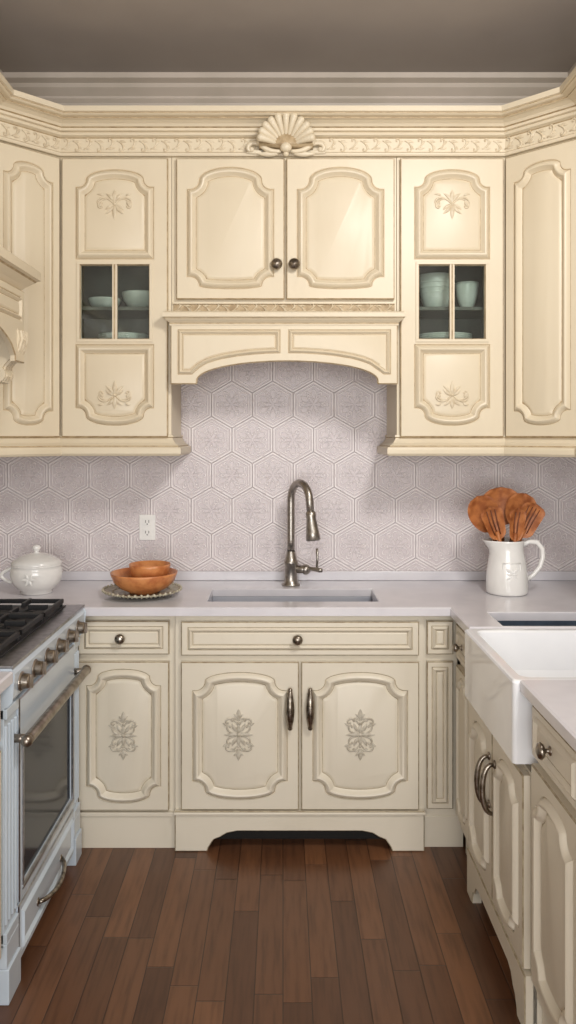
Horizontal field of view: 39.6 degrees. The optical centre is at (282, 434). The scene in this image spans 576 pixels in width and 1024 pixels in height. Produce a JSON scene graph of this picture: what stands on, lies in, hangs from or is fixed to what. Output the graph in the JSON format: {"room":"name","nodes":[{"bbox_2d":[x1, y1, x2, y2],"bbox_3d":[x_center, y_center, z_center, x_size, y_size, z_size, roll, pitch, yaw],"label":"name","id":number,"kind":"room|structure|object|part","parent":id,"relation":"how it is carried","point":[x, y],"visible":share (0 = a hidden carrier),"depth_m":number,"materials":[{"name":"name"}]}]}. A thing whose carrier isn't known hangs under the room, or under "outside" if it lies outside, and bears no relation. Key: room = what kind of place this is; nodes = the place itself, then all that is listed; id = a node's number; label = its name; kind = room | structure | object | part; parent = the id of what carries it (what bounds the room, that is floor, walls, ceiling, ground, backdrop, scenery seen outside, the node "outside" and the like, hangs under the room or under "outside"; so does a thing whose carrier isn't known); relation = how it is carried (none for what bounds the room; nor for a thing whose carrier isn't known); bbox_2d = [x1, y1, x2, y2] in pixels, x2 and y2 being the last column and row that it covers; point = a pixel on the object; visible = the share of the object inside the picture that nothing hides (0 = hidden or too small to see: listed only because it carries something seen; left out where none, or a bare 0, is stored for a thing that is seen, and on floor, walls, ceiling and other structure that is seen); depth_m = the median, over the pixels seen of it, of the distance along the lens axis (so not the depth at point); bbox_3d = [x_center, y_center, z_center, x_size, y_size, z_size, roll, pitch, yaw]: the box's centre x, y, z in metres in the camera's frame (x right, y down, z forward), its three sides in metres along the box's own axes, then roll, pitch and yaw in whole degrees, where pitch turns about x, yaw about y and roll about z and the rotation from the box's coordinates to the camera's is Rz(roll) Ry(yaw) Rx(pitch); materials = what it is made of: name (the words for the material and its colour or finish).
{"room":"kitchen","nodes":[
{"label":"kitchen","id":0,"kind":"room"},
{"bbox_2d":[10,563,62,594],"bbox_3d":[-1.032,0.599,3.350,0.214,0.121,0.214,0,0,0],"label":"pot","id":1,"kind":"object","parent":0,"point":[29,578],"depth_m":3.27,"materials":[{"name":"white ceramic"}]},
{"bbox_2d":[0,833,519,1023],"bbox_3d":[0.010,1.650,0.950,2.940,0.100,5.600,0,0,0],"label":"floor","id":2,"kind":"structure","parent":0,"point":[235,931],"depth_m":2.52,"materials":[{"name":"brown wood"}]},
{"bbox_2d":[0,750,0,958],"bbox_3d":[-1.051,1.147,1.819,0.616,0.905,0.838,0,0,0],"label":"base cabinet","id":3,"kind":"object","parent":2,"relation":"on","point":[0,750],"visible":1,"depth_m":2.20,"materials":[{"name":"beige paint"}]},
{"bbox_2d":[0,671,12,693],"bbox_3d":[-1.057,0.676,1.814,0.604,0.032,0.848,0,0,0],"label":"countertop","id":4,"kind":"structure","parent":3,"relation":"on","point":[6,677],"depth_m":2.19,"materials":[{"name":"stone"}]},
{"bbox_2d":[0,598,90,1004],"bbox_3d":[-1.038,1.107,2.648,0.639,0.986,0.812,0,0,0],"label":"stove","id":5,"kind":"object","parent":2,"relation":"on","point":[41,832],"visible":1,"depth_m":2.54,"materials":[{"name":"metal"}]},
{"bbox_3d":[-0.814,1.183,2.295,0.092,0.835,0.105,0,0,0],"label":"post","id":6,"kind":"part","parent":5,"relation":"part of","materials":[{"name":"metal"}]},
{"bbox_3d":[-0.741,0.712,2.315,0.036,0.056,0.056,0,0,0],"label":"knob","id":7,"kind":"part","parent":5,"relation":"part of","materials":[{"name":"grey metal"}]},
{"bbox_3d":[-0.741,0.712,2.443,0.036,0.056,0.056,0,0,0],"label":"knob","id":8,"kind":"part","parent":5,"relation":"part of","materials":[{"name":"grey metal"}]},
{"bbox_2d":[0,605,84,668],"bbox_3d":[-1.058,0.650,2.648,0.601,0.014,0.812,0,0,0],"label":"cooktop","id":9,"kind":"object","parent":5,"relation":"in","point":[23,648],"depth_m":2.64,"materials":[{"name":"silver metal"}]},
{"bbox_3d":[-0.779,0.712,2.648,0.054,0.116,0.812,0,0,0],"label":"control panel","id":10,"kind":"part","parent":5,"relation":"part of","materials":[{"name":"metal"}]},
{"bbox_3d":[-0.785,1.468,2.658,0.035,0.165,0.616,0,0,0],"label":"warming drawer","id":11,"kind":"part","parent":5,"relation":"part of","materials":[{"name":"metal"}]},
{"bbox_3d":[-0.772,1.127,2.658,0.006,0.439,0.576,0,0,0],"label":"window trim","id":12,"kind":"part","parent":5,"relation":"part of","materials":[{"name":"silver metal"}]},
{"bbox_3d":[-0.741,0.712,2.571,0.036,0.056,0.056,0,0,0],"label":"knob","id":13,"kind":"part","parent":5,"relation":"part of","materials":[{"name":"grey metal"}]},
{"bbox_3d":[-0.754,1.478,2.658,0.044,0.033,0.288,0,0,0],"label":"drawer handle","id":14,"kind":"part","parent":5,"relation":"part of","materials":[{"name":"grey metal"}]},
{"bbox_2d":[14,644,90,902],"bbox_3d":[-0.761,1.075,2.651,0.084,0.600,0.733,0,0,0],"label":"oven","id":15,"kind":"object","parent":5,"relation":"in","point":[46,713],"depth_m":2.60,"materials":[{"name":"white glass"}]},
{"bbox_3d":[-0.741,0.712,2.699,0.036,0.056,0.056,0,0,0],"label":"knob","id":16,"kind":"part","parent":5,"relation":"part of","materials":[{"name":"grey metal"}]},
{"bbox_3d":[-0.741,0.712,2.827,0.036,0.056,0.056,0,0,0],"label":"knob","id":17,"kind":"part","parent":5,"relation":"part of","materials":[{"name":"grey metal"}]},
{"bbox_3d":[-0.814,1.183,3.011,0.092,0.835,0.085,0,0,0],"label":"post","id":18,"kind":"part","parent":5,"relation":"part of","materials":[{"name":"metal"}]},
{"bbox_3d":[-0.741,0.712,2.955,0.036,0.056,0.056,0,0,0],"label":"knob","id":19,"kind":"part","parent":5,"relation":"part of","materials":[{"name":"grey metal"}]},
{"bbox_2d":[78,616,174,847],"bbox_3d":[-0.609,1.147,3.346,0.382,0.905,0.587,0,0,0],"label":"base cabinet","id":20,"kind":"object","parent":2,"relation":"on","point":[126,798],"visible":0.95,"depth_m":3.09,"materials":[{"name":"beige paint"}]},
{"bbox_3d":[-0.626,0.783,3.071,0.040,0.040,0.036,0,0,0],"label":"knob","id":21,"kind":"part","parent":20,"relation":"part of","materials":[{"name":"grey metal"}]},
{"bbox_3d":[-0.616,0.783,3.095,0.352,0.130,0.027,0,0,0],"label":"drawer","id":22,"kind":"part","parent":20,"relation":"part of","materials":[{"name":"beige paint"}]},
{"bbox_3d":[-0.616,1.163,3.092,0.352,0.575,0.034,0,0,0],"label":"door","id":23,"kind":"part","parent":20,"relation":"part of","materials":[{"name":"beige paint"}]},
{"bbox_2d":[173,596,425,850],"bbox_3d":[0.064,1.147,3.331,0.968,0.905,0.618,0,0,0],"label":"base cabinet","id":24,"kind":"object","parent":2,"relation":"on","point":[287,727],"visible":1,"depth_m":3.07,"materials":[{"name":"beige paint"}]},
{"bbox_3d":[-0.166,1.156,3.076,0.453,0.568,0.034,0,0,0],"label":"door","id":25,"kind":"part","parent":24,"relation":"part of","materials":[{"name":"beige paint"}]},
{"bbox_3d":[0.027,1.047,3.047,0.033,0.163,0.050,0,0,0],"label":"pull handle","id":26,"kind":"part","parent":24,"relation":"part of","materials":[{"name":"grey metal"}]},
{"bbox_3d":[0.056,0.783,3.055,0.040,0.040,0.036,0,0,0],"label":"knob","id":27,"kind":"part","parent":24,"relation":"part of","materials":[{"name":"grey metal"}]},
{"bbox_3d":[0.066,0.783,3.079,0.915,0.130,0.027,0,0,0],"label":"drawer","id":28,"kind":"part","parent":24,"relation":"part of","materials":[{"name":"beige paint"}]},
{"bbox_3d":[0.104,1.047,3.047,0.033,0.163,0.050,0,0,0],"label":"pull handle","id":29,"kind":"part","parent":24,"relation":"part of","materials":[{"name":"grey metal"}]},
{"bbox_3d":[0.296,1.156,3.076,0.453,0.568,0.034,0,0,0],"label":"door","id":30,"kind":"part","parent":24,"relation":"part of","materials":[{"name":"beige paint"}]},
{"bbox_2d":[424,616,462,846],"bbox_3d":[0.623,1.147,3.361,0.154,0.905,0.558,0,0,0],"label":"base cabinet","id":31,"kind":"object","parent":2,"relation":"on","point":[442,828],"visible":0.54,"depth_m":3.09,"materials":[{"name":"beige paint"}]},
{"bbox_3d":[0.607,0.783,3.095,0.102,0.130,0.027,0,0,0],"label":"drawer","id":32,"kind":"part","parent":31,"relation":"part of","materials":[{"name":"beige paint"}]},
{"bbox_3d":[0.607,1.160,3.095,0.102,0.570,0.027,0,0,0],"label":"door","id":33,"kind":"part","parent":31,"relation":"part of","materials":[{"name":"beige paint"}]},
{"bbox_2d":[452,624,468,853],"bbox_3d":[1.001,1.147,2.937,0.756,0.905,0.257,0,0,0],"label":"base cabinet","id":34,"kind":"object","parent":2,"relation":"on","point":[462,703],"visible":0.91,"depth_m":2.94,"materials":[{"name":"beige paint"}]},
{"bbox_3d":[0.641,0.783,2.942,0.036,0.032,0.032,0,0,0],"label":"knob","id":35,"kind":"part","parent":34,"relation":"part of","materials":[{"name":"grey metal"}]},
{"bbox_3d":[0.665,0.783,2.942,0.027,0.130,0.215,0,0,0],"label":"drawer","id":36,"kind":"part","parent":34,"relation":"part of","materials":[{"name":"beige paint"}]},
{"bbox_3d":[0.665,1.160,2.942,0.027,0.570,0.215,0,0,0],"label":"door","id":37,"kind":"part","parent":34,"relation":"part of","materials":[{"name":"beige paint"}]},
{"bbox_2d":[467,702,541,1023],"bbox_3d":[0.988,1.147,2.470,0.782,0.905,0.669,0,0,0],"label":"base cabinet","id":38,"kind":"object","parent":2,"relation":"on","point":[499,849],"visible":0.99,"depth_m":2.34,"materials":[{"name":"beige paint"}]},
{"bbox_3d":[0.650,1.178,2.625,0.034,0.520,0.310,0,0,0],"label":"door","id":39,"kind":"part","parent":38,"relation":"part of","materials":[{"name":"beige paint"}]},
{"bbox_3d":[0.621,1.078,2.500,0.048,0.175,0.026,0,0,0],"label":"pull handle","id":40,"kind":"part","parent":38,"relation":"part of","materials":[{"name":"grey metal"}]},
{"bbox_3d":[0.621,1.078,2.435,0.048,0.175,0.026,0,0,0],"label":"pull handle","id":41,"kind":"part","parent":38,"relation":"part of","materials":[{"name":"grey metal"}]},
{"bbox_3d":[0.650,1.178,2.310,0.034,0.520,0.310,0,0,0],"label":"door","id":42,"kind":"part","parent":38,"relation":"part of","materials":[{"name":"beige paint"}]},
{"bbox_2d":[531,705,575,1023],"bbox_3d":[1.001,1.147,1.766,0.756,0.905,0.733,0,0,0],"label":"base cabinet","id":43,"kind":"object","parent":2,"relation":"on","point":[553,778],"visible":1,"depth_m":1.94,"materials":[{"name":"beige paint"}]},
{"bbox_2d":[0,571,575,750],"bbox_3d":[0.010,0.655,2.515,2.738,0.074,2.251,0,0,0],"label":"countertop","id":44,"kind":"structure","parent":43,"relation":"on","point":[462,596],"depth_m":3.23,"materials":[{"name":"stone"}]},
{"bbox_2d":[0,545,62,594],"bbox_3d":[-1.034,0.559,3.352,0.216,0.200,0.211,0,0,35],"label":"tureen","id":45,"kind":"object","parent":44,"relation":"on","point":[34,573],"visible":1,"depth_m":3.28,"materials":[{"name":"white ceramic"}]},
{"bbox_3d":[-1.152,0.585,3.330,0.055,0.074,0.015,0,0,0],"label":"handle","id":46,"kind":"part","parent":45,"relation":"part of","materials":[{"name":"white ceramic"}]},
{"bbox_3d":[-1.032,0.499,3.350,0.208,0.079,0.208,0,0,0],"label":"lid","id":47,"kind":"part","parent":45,"relation":"part of","materials":[{"name":"white ceramic"}]},
{"bbox_2d":[101,582,181,598],"bbox_3d":[-0.580,0.643,3.295,0.330,0.033,0.330,0,0,0],"label":"plate","id":48,"kind":"object","parent":44,"relation":"on","point":[112,590],"visible":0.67,"depth_m":3.27,"materials":[{"name":"beige ceramic"}]},
{"bbox_2d":[110,568,177,594],"bbox_3d":[-0.572,0.606,3.295,0.274,0.085,0.274,0,0,0],"label":"wooden bowl","id":49,"kind":"object","parent":48,"relation":"on","point":[122,577],"visible":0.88,"depth_m":3.20,"materials":[{"name":"orange wood"}]},
{"bbox_2d":[129,560,170,577],"bbox_3d":[-0.550,0.581,3.305,0.170,0.100,0.170,0,0,0],"label":"wooden bowl","id":50,"kind":"object","parent":49,"relation":"in","point":[148,568],"visible":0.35,"depth_m":3.25,"materials":[{"name":"orange wood"}]},
{"bbox_2d":[210,596,373,601],"bbox_3d":[0.039,0.766,3.303,0.708,0.147,0.285,0,0,0],"label":"undermount sink","id":51,"kind":"object","parent":44,"relation":"in","point":[214,598],"visible":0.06,"depth_m":3.43,"materials":[{"name":"silver metal"}]},
{"bbox_2d":[282,479,322,586],"bbox_3d":[0.106,0.425,3.455,0.137,0.469,0.257,0,0,-32],"label":"kitchen faucet","id":52,"kind":"object","parent":44,"relation":"on","point":[291,570],"visible":1,"depth_m":3.49,"materials":[{"name":"silver metal"}]},
{"bbox_3d":[0.113,0.553,3.504,0.132,0.118,0.050,0,0,16],"label":"lever","id":53,"kind":"part","parent":52,"relation":"part of","materials":[{"name":"silver metal"}]},
{"bbox_2d":[482,538,545,596],"bbox_3d":[0.956,0.547,3.329,0.237,0.225,0.172,0,0,29],"label":"pitcher","id":54,"kind":"object","parent":44,"relation":"on","point":[507,572],"visible":0.96,"depth_m":3.28,"materials":[{"name":"ceramic"}]},
{"bbox_2d":[468,495,497,540],"bbox_3d":[0.871,0.441,3.355,0.200,0.381,0.031,0,0,0],"label":"wooden spoon","id":55,"kind":"object","parent":54,"relation":"in","point":[478,504],"visible":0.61,"depth_m":3.35,"materials":[{"name":"brown wood"}]},
{"bbox_2d":[481,506,505,541],"bbox_3d":[0.887,0.463,3.305,0.147,0.338,0.031,0,0,0],"label":"slotted spatula","id":56,"kind":"object","parent":54,"relation":"in","point":[492,517],"visible":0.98,"depth_m":3.30,"materials":[{"name":"brown wood"}]},
{"bbox_2d":[484,487,516,541],"bbox_3d":[0.923,0.424,3.386,0.171,0.411,0.044,0,0,0],"label":"wooden spoon","id":57,"kind":"object","parent":54,"relation":"in","point":[501,495],"visible":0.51,"depth_m":3.39,"materials":[{"name":"brown wood"}]},
{"bbox_2d":[509,508,526,541],"bbox_3d":[0.963,0.465,3.290,0.070,0.331,0.031,0,0,0],"label":"slotted spatula","id":58,"kind":"object","parent":54,"relation":"in","point":[517,516],"visible":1,"depth_m":3.28,"materials":[{"name":"brown wood"}]},
{"bbox_2d":[505,493,535,541],"bbox_3d":[0.983,0.438,3.372,0.167,0.387,0.031,0,0,0],"label":"wooden spoon","id":59,"kind":"object","parent":54,"relation":"in","point":[517,500],"visible":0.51,"depth_m":3.37,"materials":[{"name":"brown wood"}]},
{"bbox_2d":[517,503,544,541],"bbox_3d":[0.987,0.456,3.325,0.195,0.353,0.031,0,0,0],"label":"slotted spatula","id":60,"kind":"object","parent":54,"relation":"in","point":[535,514],"visible":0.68,"depth_m":3.32,"materials":[{"name":"brown wood"}]},
{"bbox_3d":[1.046,0.523,3.340,0.100,0.178,0.021,0,0,0],"label":"handle","id":61,"kind":"part","parent":54,"relation":"part of","materials":[{"name":"white ceramic"}]},
{"bbox_2d":[465,629,575,763],"bbox_3d":[0.951,0.777,2.455,0.658,0.226,0.585,0,0,0],"label":"farmhouse sink","id":62,"kind":"object","parent":44,"relation":"in","point":[496,660],"visible":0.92,"depth_m":2.56,"materials":[{"name":"white ceramic"}]},
{"bbox_2d":[498,621,575,625],"bbox_3d":[1.042,0.776,2.876,0.535,0.167,0.238,0,0,0],"label":"undermount sink","id":63,"kind":"object","parent":44,"relation":"in","point":[503,623],"visible":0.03,"depth_m":2.98,"materials":[{"name":"metal"}]},
{"bbox_3d":[0.641,0.778,1.970,0.036,0.042,0.042,0,0,0],"label":"knob","id":64,"kind":"part","parent":43,"relation":"part of","materials":[{"name":"grey metal"}]},
{"bbox_3d":[0.665,0.780,1.948,0.027,0.135,0.345,0,0,0],"label":"drawer","id":65,"kind":"part","parent":43,"relation":"part of","materials":[{"name":"beige paint"}]},
{"bbox_2d":[0,0,575,71],"bbox_3d":[0.010,-1.650,0.950,2.940,0.100,5.600,0,0,0],"label":"ceiling","id":66,"kind":"structure","parent":0,"point":[36,35],"depth_m":3.18,"materials":[{"name":"paint"}]},
{"bbox_2d":[0,62,575,104],"bbox_3d":[0.010,-1.520,0.950,2.740,0.159,5.400,0,0,0],"label":"trim","id":67,"kind":"structure","parent":66,"relation":"attached to","point":[63,88],"depth_m":3.57,"materials":[{"name":"paint"}]},
{"bbox_3d":[0.010,0.000,3.700,2.940,3.200,0.100,0,0,0],"label":"wall","id":68,"kind":"structure","parent":0,"visible":0},
{"bbox_2d":[1,123,58,148],"bbox_3d":[-1.027,-1.199,3.200,0.295,0.053,0.009,0,0,-45],"label":"carved frieze","id":69,"kind":"object","parent":68,"relation":"attached to","point":[6,126],"visible":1,"depth_m":3.21},
{"bbox_2d":[0,141,59,436],"bbox_3d":[-1.140,-0.630,3.366,0.438,1.400,0.548,0,0,0],"label":"upper cabinet","id":70,"kind":"object","parent":68,"relation":"attached to","point":[29,179],"visible":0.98,"depth_m":3.21,"materials":[{"name":"beige paint"}]},
{"bbox_2d":[60,157,180,436],"bbox_3d":[-0.694,-0.630,3.462,0.462,1.400,0.356,0,0,0],"label":"upper cabinet","id":71,"kind":"object","parent":68,"relation":"attached to","point":[116,212],"visible":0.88,"depth_m":3.30,"materials":[{"name":"beige paint"}]},
{"bbox_2d":[0,435,190,456],"bbox_3d":[-0.745,0.044,3.246,0.986,0.088,0.325,0,0,-35],"label":"rail","id":72,"kind":"object","parent":71,"relation":"attached to","point":[172,445],"visible":1,"depth_m":3.28,"materials":[{"name":"beige paint"}]},
{"bbox_2d":[88,296,120,306],"bbox_3d":[-0.775,-0.566,3.480,0.140,0.050,0.140,0,0,0],"label":"ceramic bowl","id":73,"kind":"object","parent":71,"relation":"in","point":[101,301],"visible":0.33,"depth_m":3.43,"materials":[{"name":"ceramic"}]},
{"bbox_2d":[98,332,148,338],"bbox_3d":[-0.690,-0.417,3.480,0.220,0.033,0.220,0,0,0],"label":"plate stack","id":74,"kind":"object","parent":71,"relation":"in","point":[121,335],"visible":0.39,"depth_m":3.39,"materials":[{"name":"ceramic"}]},
{"bbox_2d":[122,290,148,306],"bbox_3d":[-0.615,-0.578,3.480,0.170,0.075,0.170,0,0,0],"label":"ceramic bowl","id":75,"kind":"object","parent":71,"relation":"in","point":[132,298],"visible":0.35,"depth_m":3.41,"materials":[{"name":"ceramic"}]},
{"bbox_2d":[62,138,501,151],"bbox_3d":[-0.004,-1.199,3.309,1.824,0.058,0.008,0,0,0],"label":"carved frieze","id":76,"kind":"object","parent":68,"relation":"attached to","point":[143,142],"visible":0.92,"depth_m":3.31},
{"bbox_2d":[172,157,395,310],"bbox_3d":[0.004,-0.912,3.449,0.932,0.835,0.383,0,0,0],"label":"upper cabinet","id":77,"kind":"object","parent":68,"relation":"attached to","point":[249,233],"visible":0.81,"depth_m":3.30,"materials":[{"name":"beige paint"}]},
{"bbox_3d":[-0.217,-0.851,3.302,0.446,0.581,0.034,0,0,0],"label":"door","id":78,"kind":"part","parent":77,"relation":"part of","materials":[{"name":"beige paint"}]},
{"bbox_3d":[-0.026,-0.700,3.277,0.047,0.047,0.041,0,0,0],"label":"knob","id":79,"kind":"part","parent":77,"relation":"part of","materials":[{"name":"grey metal"}]},
{"bbox_2d":[162,311,405,384],"bbox_3d":[0.004,-0.354,3.433,0.983,0.295,0.413,0,0,0],"label":"arched valance","id":80,"kind":"object","parent":77,"relation":"attached to","point":[202,342],"visible":1,"depth_m":3.25,"materials":[{"name":"beige paint"}]},
{"bbox_2d":[162,311,405,325],"bbox_3d":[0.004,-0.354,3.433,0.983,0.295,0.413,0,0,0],"label":"mantel shelf","id":81,"kind":"object","parent":80,"relation":"attached to","point":[175,318],"depth_m":3.24,"materials":[{"name":"beige paint"}]},
{"bbox_2d":[0,67,575,156],"bbox_3d":[0.010,-1.242,2.685,2.300,0.179,1.270,0,0,0],"label":"trim","id":82,"kind":"structure","parent":77,"relation":"attached to","point":[556,106],"depth_m":3.26,"materials":[{"name":"beige paint"}]},
{"bbox_3d":[0.046,-0.700,3.277,0.047,0.047,0.041,0,0,0],"label":"knob","id":83,"kind":"part","parent":77,"relation":"part of","materials":[{"name":"grey metal"}]},
{"bbox_3d":[0.237,-0.851,3.302,0.446,0.581,0.034,0,0,0],"label":"door","id":84,"kind":"part","parent":77,"relation":"part of","materials":[{"name":"beige paint"}]},
{"bbox_2d":[246,113,325,156],"bbox_3d":[0.012,-1.222,3.262,0.330,0.166,0.092,0,0,0],"label":"carving","id":85,"kind":"object","parent":68,"relation":"attached to","point":[276,135],"visible":1,"depth_m":3.25,"materials":[{"name":"beige paint"}]},
{"bbox_2d":[0,362,575,570],"bbox_3d":[0.010,0.029,3.646,2.736,1.258,0.008,0,0,0],"label":"tile backsplash","id":86,"kind":"structure","parent":68,"relation":"attached to","point":[253,430],"depth_m":3.64,"materials":[{"name":"white tile"}]},
{"bbox_2d":[139,515,155,539],"bbox_3d":[-0.617,0.420,3.637,0.074,0.116,0.008,0,0,0],"label":"wall outlet","id":87,"kind":"object","parent":86,"relation":"attached to","point":[147,523],"visible":1,"depth_m":3.64,"materials":[{"name":"plastic"}]},
{"bbox_2d":[387,157,504,436],"bbox_3d":[0.697,-0.630,3.462,0.450,1.400,0.356,0,0,0],"label":"upper cabinet","id":88,"kind":"object","parent":68,"relation":"attached to","point":[450,211],"visible":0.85,"depth_m":3.30,"materials":[{"name":"beige paint"}]},
{"bbox_2d":[419,272,448,306],"bbox_3d":[0.665,-0.616,3.480,0.166,0.150,0.166,0,0,0],"label":"ceramic cup","id":89,"kind":"object","parent":88,"relation":"in","point":[433,287],"visible":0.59,"depth_m":3.42,"materials":[{"name":"ceramic"}]},
{"bbox_2d":[419,332,471,338],"bbox_3d":[0.700,-0.417,3.480,0.240,0.033,0.240,0,0,0],"label":"plate stack","id":90,"kind":"object","parent":88,"relation":"in","point":[434,335],"visible":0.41,"depth_m":3.38,"materials":[{"name":"ceramic"}]},
{"bbox_2d":[455,281,478,306],"bbox_3d":[0.800,-0.601,3.480,0.100,0.120,0.100,0,0,0],"label":"ceramic cup","id":91,"kind":"object","parent":88,"relation":"in","point":[466,291],"visible":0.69,"depth_m":3.44,"materials":[{"name":"ceramic"}]},
{"bbox_2d":[377,435,575,457],"bbox_3d":[0.920,0.044,2.972,0.524,0.088,1.653,0,0,-31],"label":"rail","id":92,"kind":"object","parent":88,"relation":"attached to","point":[393,445],"visible":1,"depth_m":3.28,"materials":[{"name":"beige paint"}]},
{"bbox_2d":[505,117,575,148],"bbox_3d":[1.030,-1.199,3.194,0.320,0.060,0.009,0,0,45],"label":"carved frieze","id":93,"kind":"object","parent":68,"relation":"attached to","point":[562,125],"visible":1,"depth_m":3.19},
{"bbox_3d":[-1.410,0.000,0.950,0.100,3.200,5.400,0,0,0],"label":"wall","id":94,"kind":"structure","parent":0,"visible":0},
{"bbox_2d":[0,246,40,383],"bbox_3d":[-1.129,-0.305,2.470,0.461,0.610,1.004,0,0,0],"label":"mantel","id":95,"kind":"object","parent":94,"relation":"attached to","point":[16,274],"visible":1,"depth_m":2.81,"materials":[{"name":"beige paint"}]},
{"bbox_3d":[-1.129,-0.505,2.470,0.461,0.210,1.004,0,0,0],"label":"shelf moulding","id":96,"kind":"part","parent":95,"relation":"part of","materials":[{"name":"beige paint"}]},
{"bbox_3d":[1.430,0.000,0.950,0.100,3.200,5.400,0,0,0],"label":"wall","id":97,"kind":"structure","parent":0,"visible":0},
{"bbox_2d":[505,138,575,436],"bbox_3d":[1.148,-0.630,3.359,0.462,1.400,0.562,0,0,0],"label":"upper cabinet","id":98,"kind":"object","parent":97,"relation":"attached to","point":[540,183],"visible":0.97,"depth_m":3.18,"materials":[{"name":"beige paint"}]}
]}

